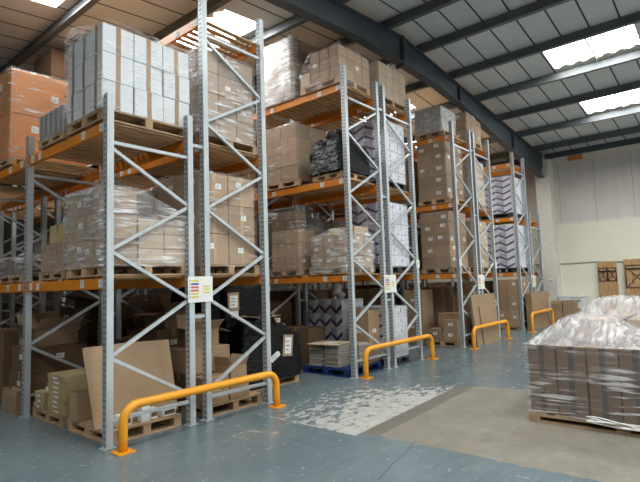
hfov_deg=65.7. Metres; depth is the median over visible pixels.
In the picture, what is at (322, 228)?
load
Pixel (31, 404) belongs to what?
pallet
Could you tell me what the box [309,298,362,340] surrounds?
load
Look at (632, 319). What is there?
pallet
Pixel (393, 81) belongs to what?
load
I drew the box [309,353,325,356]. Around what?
bundle
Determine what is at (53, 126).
load
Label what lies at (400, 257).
load
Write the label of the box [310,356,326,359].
bundle
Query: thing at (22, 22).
ceiling
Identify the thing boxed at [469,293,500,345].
cardboard sheet
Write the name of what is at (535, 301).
carton
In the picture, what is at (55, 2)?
window
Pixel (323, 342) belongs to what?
cardboard sheet
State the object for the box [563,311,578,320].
carton
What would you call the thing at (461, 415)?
floor
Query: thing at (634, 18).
beam
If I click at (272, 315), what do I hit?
carton
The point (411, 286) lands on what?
load
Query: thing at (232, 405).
pallet
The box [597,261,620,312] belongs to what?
table
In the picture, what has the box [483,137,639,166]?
beam
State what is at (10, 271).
load
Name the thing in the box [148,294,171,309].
load
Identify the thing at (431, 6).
beam
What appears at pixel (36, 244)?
load
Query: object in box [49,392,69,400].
cardboard tray
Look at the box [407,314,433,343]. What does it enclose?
carton
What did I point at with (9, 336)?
carton
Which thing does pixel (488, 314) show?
cardboard sheet
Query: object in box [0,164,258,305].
wall
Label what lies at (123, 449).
barrier
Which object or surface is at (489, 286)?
load
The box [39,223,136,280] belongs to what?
load
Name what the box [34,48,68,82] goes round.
load
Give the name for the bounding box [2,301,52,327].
load
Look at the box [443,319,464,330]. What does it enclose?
carton
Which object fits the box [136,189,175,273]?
load
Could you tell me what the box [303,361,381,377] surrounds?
pallet
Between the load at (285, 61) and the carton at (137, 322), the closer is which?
the carton at (137, 322)
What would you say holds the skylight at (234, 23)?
attached to the ceiling
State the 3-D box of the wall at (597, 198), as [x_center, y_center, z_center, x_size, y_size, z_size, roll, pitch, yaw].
[8.108,-0.122,18.765,28.500,6.100,0.200,-6,-6,40]
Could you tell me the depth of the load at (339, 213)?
14.41 m
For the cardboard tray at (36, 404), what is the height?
0.065 m
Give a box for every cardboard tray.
[34,389,48,398]
[34,401,47,409]
[35,396,47,403]
[47,368,85,381]
[47,382,86,390]
[47,401,68,410]
[48,378,86,385]
[48,387,87,395]
[48,396,68,405]
[48,406,68,415]
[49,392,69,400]
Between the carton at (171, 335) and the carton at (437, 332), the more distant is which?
the carton at (437, 332)
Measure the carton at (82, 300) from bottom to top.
0.484 m
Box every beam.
[252,0,460,85]
[252,0,571,114]
[255,11,639,135]
[264,0,544,177]
[395,49,639,123]
[404,80,639,143]
[463,126,639,161]
[481,105,639,145]
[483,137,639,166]
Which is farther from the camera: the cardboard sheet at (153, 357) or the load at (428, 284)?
the load at (428, 284)
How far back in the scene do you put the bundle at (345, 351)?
8.67 m
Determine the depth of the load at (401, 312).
9.69 m
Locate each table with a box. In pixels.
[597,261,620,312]
[623,259,639,312]
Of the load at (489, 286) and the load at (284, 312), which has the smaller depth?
the load at (284, 312)
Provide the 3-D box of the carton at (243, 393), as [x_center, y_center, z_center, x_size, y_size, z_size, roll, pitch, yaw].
[-1.212,1.983,6.680,0.404,0.202,0.320,-6,-6,40]
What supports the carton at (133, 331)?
on the carton
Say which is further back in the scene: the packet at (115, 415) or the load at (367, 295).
the load at (367, 295)
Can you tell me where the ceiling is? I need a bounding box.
[0,0,639,178]
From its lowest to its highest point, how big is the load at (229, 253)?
1.348 m
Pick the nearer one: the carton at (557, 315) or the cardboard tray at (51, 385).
the cardboard tray at (51, 385)
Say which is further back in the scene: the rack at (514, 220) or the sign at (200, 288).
the rack at (514, 220)
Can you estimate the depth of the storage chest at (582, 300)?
17.09 m
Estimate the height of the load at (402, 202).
1.241 m
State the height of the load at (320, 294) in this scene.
1.450 m
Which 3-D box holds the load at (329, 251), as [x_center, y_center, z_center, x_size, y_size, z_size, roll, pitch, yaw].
[0.401,0.180,9.047,0.889,0.849,0.935,-6,-6,40]
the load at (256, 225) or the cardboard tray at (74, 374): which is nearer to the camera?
the cardboard tray at (74, 374)
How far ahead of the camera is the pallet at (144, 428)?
5.52 m
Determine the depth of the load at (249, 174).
10.21 m
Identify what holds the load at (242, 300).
on the floor
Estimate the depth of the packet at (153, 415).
5.62 m
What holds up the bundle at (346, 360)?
on the bundle at (346, 363)
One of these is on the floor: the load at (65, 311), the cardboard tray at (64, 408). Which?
the load at (65, 311)
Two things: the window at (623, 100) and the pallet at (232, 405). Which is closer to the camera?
the pallet at (232, 405)
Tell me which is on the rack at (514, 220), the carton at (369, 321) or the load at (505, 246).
the load at (505, 246)
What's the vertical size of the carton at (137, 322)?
0.552 m
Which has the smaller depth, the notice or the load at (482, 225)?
the load at (482, 225)
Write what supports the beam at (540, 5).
attached to the wall at (7, 227)
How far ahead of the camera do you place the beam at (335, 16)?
10.77 m
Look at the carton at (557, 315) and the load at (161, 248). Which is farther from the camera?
the carton at (557, 315)
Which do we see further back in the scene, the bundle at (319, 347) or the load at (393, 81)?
the load at (393, 81)
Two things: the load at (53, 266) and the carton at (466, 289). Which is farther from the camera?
the carton at (466, 289)
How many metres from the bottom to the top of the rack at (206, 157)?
5.438 m
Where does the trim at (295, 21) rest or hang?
attached to the wall at (7, 227)
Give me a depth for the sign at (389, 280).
9.25 m
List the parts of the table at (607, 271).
folding leg, folding leg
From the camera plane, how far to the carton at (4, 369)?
7.32 m
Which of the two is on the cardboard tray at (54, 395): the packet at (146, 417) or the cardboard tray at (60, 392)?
the cardboard tray at (60, 392)
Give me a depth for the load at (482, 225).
13.10 m
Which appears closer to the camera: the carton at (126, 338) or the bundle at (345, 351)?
the carton at (126, 338)
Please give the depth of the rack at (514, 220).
15.41 m
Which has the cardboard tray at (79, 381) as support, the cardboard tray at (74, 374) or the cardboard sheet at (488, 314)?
the cardboard tray at (74, 374)
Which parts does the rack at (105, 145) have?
foot plate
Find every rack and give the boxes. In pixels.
[0,92,198,450]
[2,0,272,421]
[127,64,391,378]
[142,85,423,367]
[271,121,479,347]
[293,132,500,337]
[408,152,532,330]
[409,212,544,291]
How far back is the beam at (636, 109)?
15.15 m
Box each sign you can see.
[188,276,212,302]
[384,275,396,292]
[477,275,484,288]
[531,275,535,286]
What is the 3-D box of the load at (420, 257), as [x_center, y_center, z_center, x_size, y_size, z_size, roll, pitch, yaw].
[2.337,0.287,13.101,0.950,1.199,0.848,-6,-6,40]
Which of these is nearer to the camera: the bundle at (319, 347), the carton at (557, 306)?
the bundle at (319, 347)
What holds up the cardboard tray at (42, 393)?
on the cardboard tray at (38, 399)
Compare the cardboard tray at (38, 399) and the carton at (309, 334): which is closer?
the cardboard tray at (38, 399)
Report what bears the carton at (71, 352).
on the carton at (39, 381)
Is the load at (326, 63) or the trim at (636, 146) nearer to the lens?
the load at (326, 63)
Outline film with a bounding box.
[325,282,344,298]
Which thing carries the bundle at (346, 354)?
on the bundle at (346, 357)
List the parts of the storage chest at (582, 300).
lid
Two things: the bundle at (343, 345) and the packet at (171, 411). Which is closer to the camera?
the packet at (171, 411)
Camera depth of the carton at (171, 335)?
7.05 m
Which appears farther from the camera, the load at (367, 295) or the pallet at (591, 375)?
the load at (367, 295)
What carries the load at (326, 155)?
on the rack at (345, 186)
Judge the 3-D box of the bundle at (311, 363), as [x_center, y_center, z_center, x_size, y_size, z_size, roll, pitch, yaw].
[0.035,2.203,8.984,0.308,0.052,0.353,-6,-6,40]
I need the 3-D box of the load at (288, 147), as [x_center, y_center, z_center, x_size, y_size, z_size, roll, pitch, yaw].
[-0.489,-1.611,9.933,0.920,1.250,0.941,-6,-6,40]
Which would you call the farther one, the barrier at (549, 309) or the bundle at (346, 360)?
the barrier at (549, 309)
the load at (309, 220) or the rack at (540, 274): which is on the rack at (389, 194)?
the load at (309, 220)
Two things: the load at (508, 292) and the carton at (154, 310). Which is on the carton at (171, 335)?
the carton at (154, 310)
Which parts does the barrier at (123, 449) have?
plate, plate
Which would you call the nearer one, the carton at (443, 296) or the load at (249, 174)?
the load at (249, 174)
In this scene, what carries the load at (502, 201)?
on the rack at (514, 220)
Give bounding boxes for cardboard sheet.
[82,340,177,429]
[308,340,349,345]
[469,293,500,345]
[479,305,499,344]
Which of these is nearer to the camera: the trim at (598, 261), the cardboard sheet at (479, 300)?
the cardboard sheet at (479, 300)
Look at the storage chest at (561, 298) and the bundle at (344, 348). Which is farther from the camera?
the storage chest at (561, 298)
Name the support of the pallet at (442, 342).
on the floor
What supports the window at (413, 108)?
attached to the ceiling
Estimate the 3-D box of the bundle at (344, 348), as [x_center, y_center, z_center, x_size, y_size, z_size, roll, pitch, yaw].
[0.299,1.908,8.779,0.299,0.052,0.353,-6,-6,38]
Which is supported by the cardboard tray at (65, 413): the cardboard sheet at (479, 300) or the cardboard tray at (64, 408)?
the cardboard tray at (64, 408)
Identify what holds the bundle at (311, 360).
on the bundle at (311, 363)
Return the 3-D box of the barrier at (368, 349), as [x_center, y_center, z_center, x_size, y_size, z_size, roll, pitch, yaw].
[1.522,2.082,9.188,0.180,0.515,2.540,-6,-6,40]
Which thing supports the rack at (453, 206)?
on the floor
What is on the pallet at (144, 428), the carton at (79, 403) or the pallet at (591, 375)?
the carton at (79, 403)
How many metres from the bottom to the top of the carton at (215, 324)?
0.428 m
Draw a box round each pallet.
[30,403,33,413]
[32,407,68,427]
[67,413,180,443]
[176,391,262,416]
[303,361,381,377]
[426,338,471,346]
[523,314,639,436]
[551,321,571,323]
[577,296,639,337]
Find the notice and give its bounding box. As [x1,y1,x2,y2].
[548,278,553,283]
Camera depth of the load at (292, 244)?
9.39 m
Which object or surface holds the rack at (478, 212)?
on the floor
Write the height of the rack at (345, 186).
5.408 m
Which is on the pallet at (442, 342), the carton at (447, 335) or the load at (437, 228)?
the carton at (447, 335)
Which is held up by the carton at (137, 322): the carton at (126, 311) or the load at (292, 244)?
the carton at (126, 311)
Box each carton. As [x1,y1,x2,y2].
[0,327,18,364]
[0,364,11,402]
[2,386,21,415]
[3,312,91,346]
[9,367,84,402]
[12,341,86,374]
[62,290,123,314]
[69,389,91,422]
[71,314,97,345]
[90,291,152,318]
[96,316,144,345]
[117,329,139,341]
[122,335,135,342]
[135,300,184,329]
[140,328,177,346]
[166,313,228,347]
[170,343,229,374]
[173,371,213,400]
[196,372,228,405]
[214,353,248,378]
[229,382,248,399]
[241,315,278,318]
[287,325,325,367]
[348,309,380,362]
[403,289,433,315]
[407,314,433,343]
[413,286,454,327]
[428,327,443,339]
[438,312,472,338]
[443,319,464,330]
[443,331,465,340]
[453,286,474,311]
[525,291,549,329]
[551,301,562,311]
[554,312,562,320]
[563,300,577,311]
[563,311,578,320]
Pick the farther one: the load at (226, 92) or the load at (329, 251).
the load at (329, 251)
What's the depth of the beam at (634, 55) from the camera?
12.38 m
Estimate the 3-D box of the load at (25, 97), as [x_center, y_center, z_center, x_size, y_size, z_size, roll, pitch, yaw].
[-4.417,-1.765,7.802,0.909,1.450,1.148,-6,-6,40]
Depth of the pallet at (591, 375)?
5.26 m
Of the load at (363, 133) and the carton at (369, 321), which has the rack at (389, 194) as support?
the load at (363, 133)
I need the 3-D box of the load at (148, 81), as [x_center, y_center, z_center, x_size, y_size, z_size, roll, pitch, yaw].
[-2.334,-1.907,6.081,0.958,1.306,1.208,-6,-6,40]
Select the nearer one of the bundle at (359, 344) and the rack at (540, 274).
the bundle at (359, 344)
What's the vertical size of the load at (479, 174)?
1.290 m
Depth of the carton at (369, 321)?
9.06 m
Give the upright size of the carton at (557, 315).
0.282 m
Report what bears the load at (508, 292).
on the floor
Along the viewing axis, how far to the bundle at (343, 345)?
8.69 m
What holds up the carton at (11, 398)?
on the floor
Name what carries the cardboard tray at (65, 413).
on the pallet at (45, 415)
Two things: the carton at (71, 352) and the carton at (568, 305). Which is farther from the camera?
the carton at (568, 305)
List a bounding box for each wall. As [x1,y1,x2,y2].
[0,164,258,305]
[269,148,639,313]
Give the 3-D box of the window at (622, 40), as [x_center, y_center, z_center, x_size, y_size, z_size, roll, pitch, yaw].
[6.152,-4.399,11.264,1.800,0.226,1.400,-6,-6,40]
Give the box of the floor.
[0,321,639,481]
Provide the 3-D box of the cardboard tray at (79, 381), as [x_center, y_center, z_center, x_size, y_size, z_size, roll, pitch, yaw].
[-3.079,1.735,6.226,0.508,0.055,0.429,-6,-6,38]
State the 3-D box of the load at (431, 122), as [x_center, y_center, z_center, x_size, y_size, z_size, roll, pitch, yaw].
[2.958,-2.934,12.684,0.793,0.771,0.870,-6,-6,40]
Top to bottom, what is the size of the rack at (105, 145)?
3.708 m
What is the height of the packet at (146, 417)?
0.180 m
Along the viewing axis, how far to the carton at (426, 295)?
12.70 m
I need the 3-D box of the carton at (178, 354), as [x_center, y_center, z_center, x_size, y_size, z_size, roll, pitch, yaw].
[-1.656,1.594,6.769,0.534,0.323,0.650,-6,-6,40]
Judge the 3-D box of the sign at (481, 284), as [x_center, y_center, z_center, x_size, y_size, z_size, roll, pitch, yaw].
[4.082,1.037,12.547,0.006,0.360,0.420,-6,-6,40]
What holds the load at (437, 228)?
on the rack at (453, 206)
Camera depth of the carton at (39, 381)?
6.78 m
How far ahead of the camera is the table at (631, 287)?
16.46 m
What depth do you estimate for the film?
10.45 m
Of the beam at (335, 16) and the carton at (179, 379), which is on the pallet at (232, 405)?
the carton at (179, 379)
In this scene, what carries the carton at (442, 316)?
on the pallet at (442, 342)
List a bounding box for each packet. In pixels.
[114,413,131,427]
[137,405,149,422]
[150,406,157,419]
[159,407,175,416]
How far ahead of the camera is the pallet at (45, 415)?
6.10 m
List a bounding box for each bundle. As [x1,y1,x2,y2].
[309,345,325,350]
[309,350,325,353]
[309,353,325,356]
[309,359,326,362]
[309,362,326,365]
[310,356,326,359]
[324,347,349,351]
[324,350,349,354]
[324,353,349,357]
[324,359,349,363]
[325,344,349,348]
[325,356,349,360]
[325,362,349,367]
[347,341,370,346]
[349,345,367,349]
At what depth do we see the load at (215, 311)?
7.56 m
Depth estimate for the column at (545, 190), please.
17.83 m
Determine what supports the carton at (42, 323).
on the carton at (71, 352)
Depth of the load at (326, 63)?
9.06 m
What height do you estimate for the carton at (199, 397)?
0.342 m
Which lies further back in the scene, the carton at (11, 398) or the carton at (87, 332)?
the carton at (87, 332)
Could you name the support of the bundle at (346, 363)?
on the pallet at (307, 368)
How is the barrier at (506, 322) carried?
on the floor
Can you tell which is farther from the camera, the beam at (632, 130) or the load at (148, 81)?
the beam at (632, 130)
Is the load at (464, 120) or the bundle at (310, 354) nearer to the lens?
the bundle at (310, 354)
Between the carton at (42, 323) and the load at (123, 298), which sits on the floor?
the load at (123, 298)
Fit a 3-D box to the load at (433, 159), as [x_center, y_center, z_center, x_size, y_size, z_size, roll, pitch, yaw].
[3.086,-1.659,12.616,0.835,1.568,1.045,-6,-6,40]
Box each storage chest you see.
[559,296,571,300]
[572,295,588,313]
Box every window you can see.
[41,0,59,4]
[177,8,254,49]
[365,105,417,117]
[544,24,639,71]
[581,89,639,115]
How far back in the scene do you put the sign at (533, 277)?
15.78 m
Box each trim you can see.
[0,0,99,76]
[148,0,231,42]
[220,0,350,57]
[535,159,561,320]
[552,143,639,163]
[566,261,622,263]
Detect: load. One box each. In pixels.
[0,68,85,169]
[0,254,44,282]
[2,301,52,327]
[17,306,73,322]
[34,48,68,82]
[34,233,49,256]
[38,104,129,149]
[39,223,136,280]
[63,22,190,147]
[64,185,185,278]
[121,296,147,300]
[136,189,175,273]
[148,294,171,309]
[158,171,259,275]
[171,287,221,343]
[186,44,257,164]
[213,284,261,343]
[227,313,301,391]
[228,139,284,197]
[240,221,277,274]
[264,34,319,118]
[266,122,324,191]
[268,207,321,276]
[268,217,325,273]
[270,290,327,325]
[270,301,291,326]
[300,44,370,107]
[308,220,345,272]
[309,128,369,182]
[309,226,374,274]
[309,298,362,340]
[321,203,344,219]
[328,288,396,305]
[349,61,405,119]
[349,118,406,190]
[352,201,410,272]
[355,284,413,305]
[355,305,408,365]
[391,160,426,207]
[401,227,430,273]
[409,282,455,286]
[414,106,457,141]
[417,140,466,206]
[420,210,470,273]
[454,111,481,152]
[456,281,493,293]
[460,159,485,209]
[463,221,489,271]
[479,175,523,219]
[486,224,527,272]
[497,279,527,329]
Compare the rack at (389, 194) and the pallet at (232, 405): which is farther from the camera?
the rack at (389, 194)
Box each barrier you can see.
[110,371,285,456]
[359,334,437,379]
[469,320,512,349]
[529,308,555,331]
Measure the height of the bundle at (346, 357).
0.052 m
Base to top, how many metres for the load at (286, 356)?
1.180 m
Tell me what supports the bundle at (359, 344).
on the bundle at (362, 347)
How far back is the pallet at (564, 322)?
16.38 m
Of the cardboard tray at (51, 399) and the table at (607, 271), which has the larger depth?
the table at (607, 271)
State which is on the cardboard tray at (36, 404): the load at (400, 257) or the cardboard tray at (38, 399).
the cardboard tray at (38, 399)
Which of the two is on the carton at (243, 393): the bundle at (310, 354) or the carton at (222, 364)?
the carton at (222, 364)
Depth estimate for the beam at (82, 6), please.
9.20 m
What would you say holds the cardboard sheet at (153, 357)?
on the pallet at (144, 428)
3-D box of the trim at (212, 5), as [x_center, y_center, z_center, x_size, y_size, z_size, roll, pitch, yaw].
[-1.192,-4.255,8.154,28.500,0.200,0.110,-6,-6,40]
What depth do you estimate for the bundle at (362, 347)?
8.77 m
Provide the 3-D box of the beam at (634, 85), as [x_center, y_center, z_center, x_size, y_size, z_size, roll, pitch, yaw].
[4.913,-3.670,15.385,28.500,0.200,0.110,-6,-6,40]
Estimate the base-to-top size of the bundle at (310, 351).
0.052 m

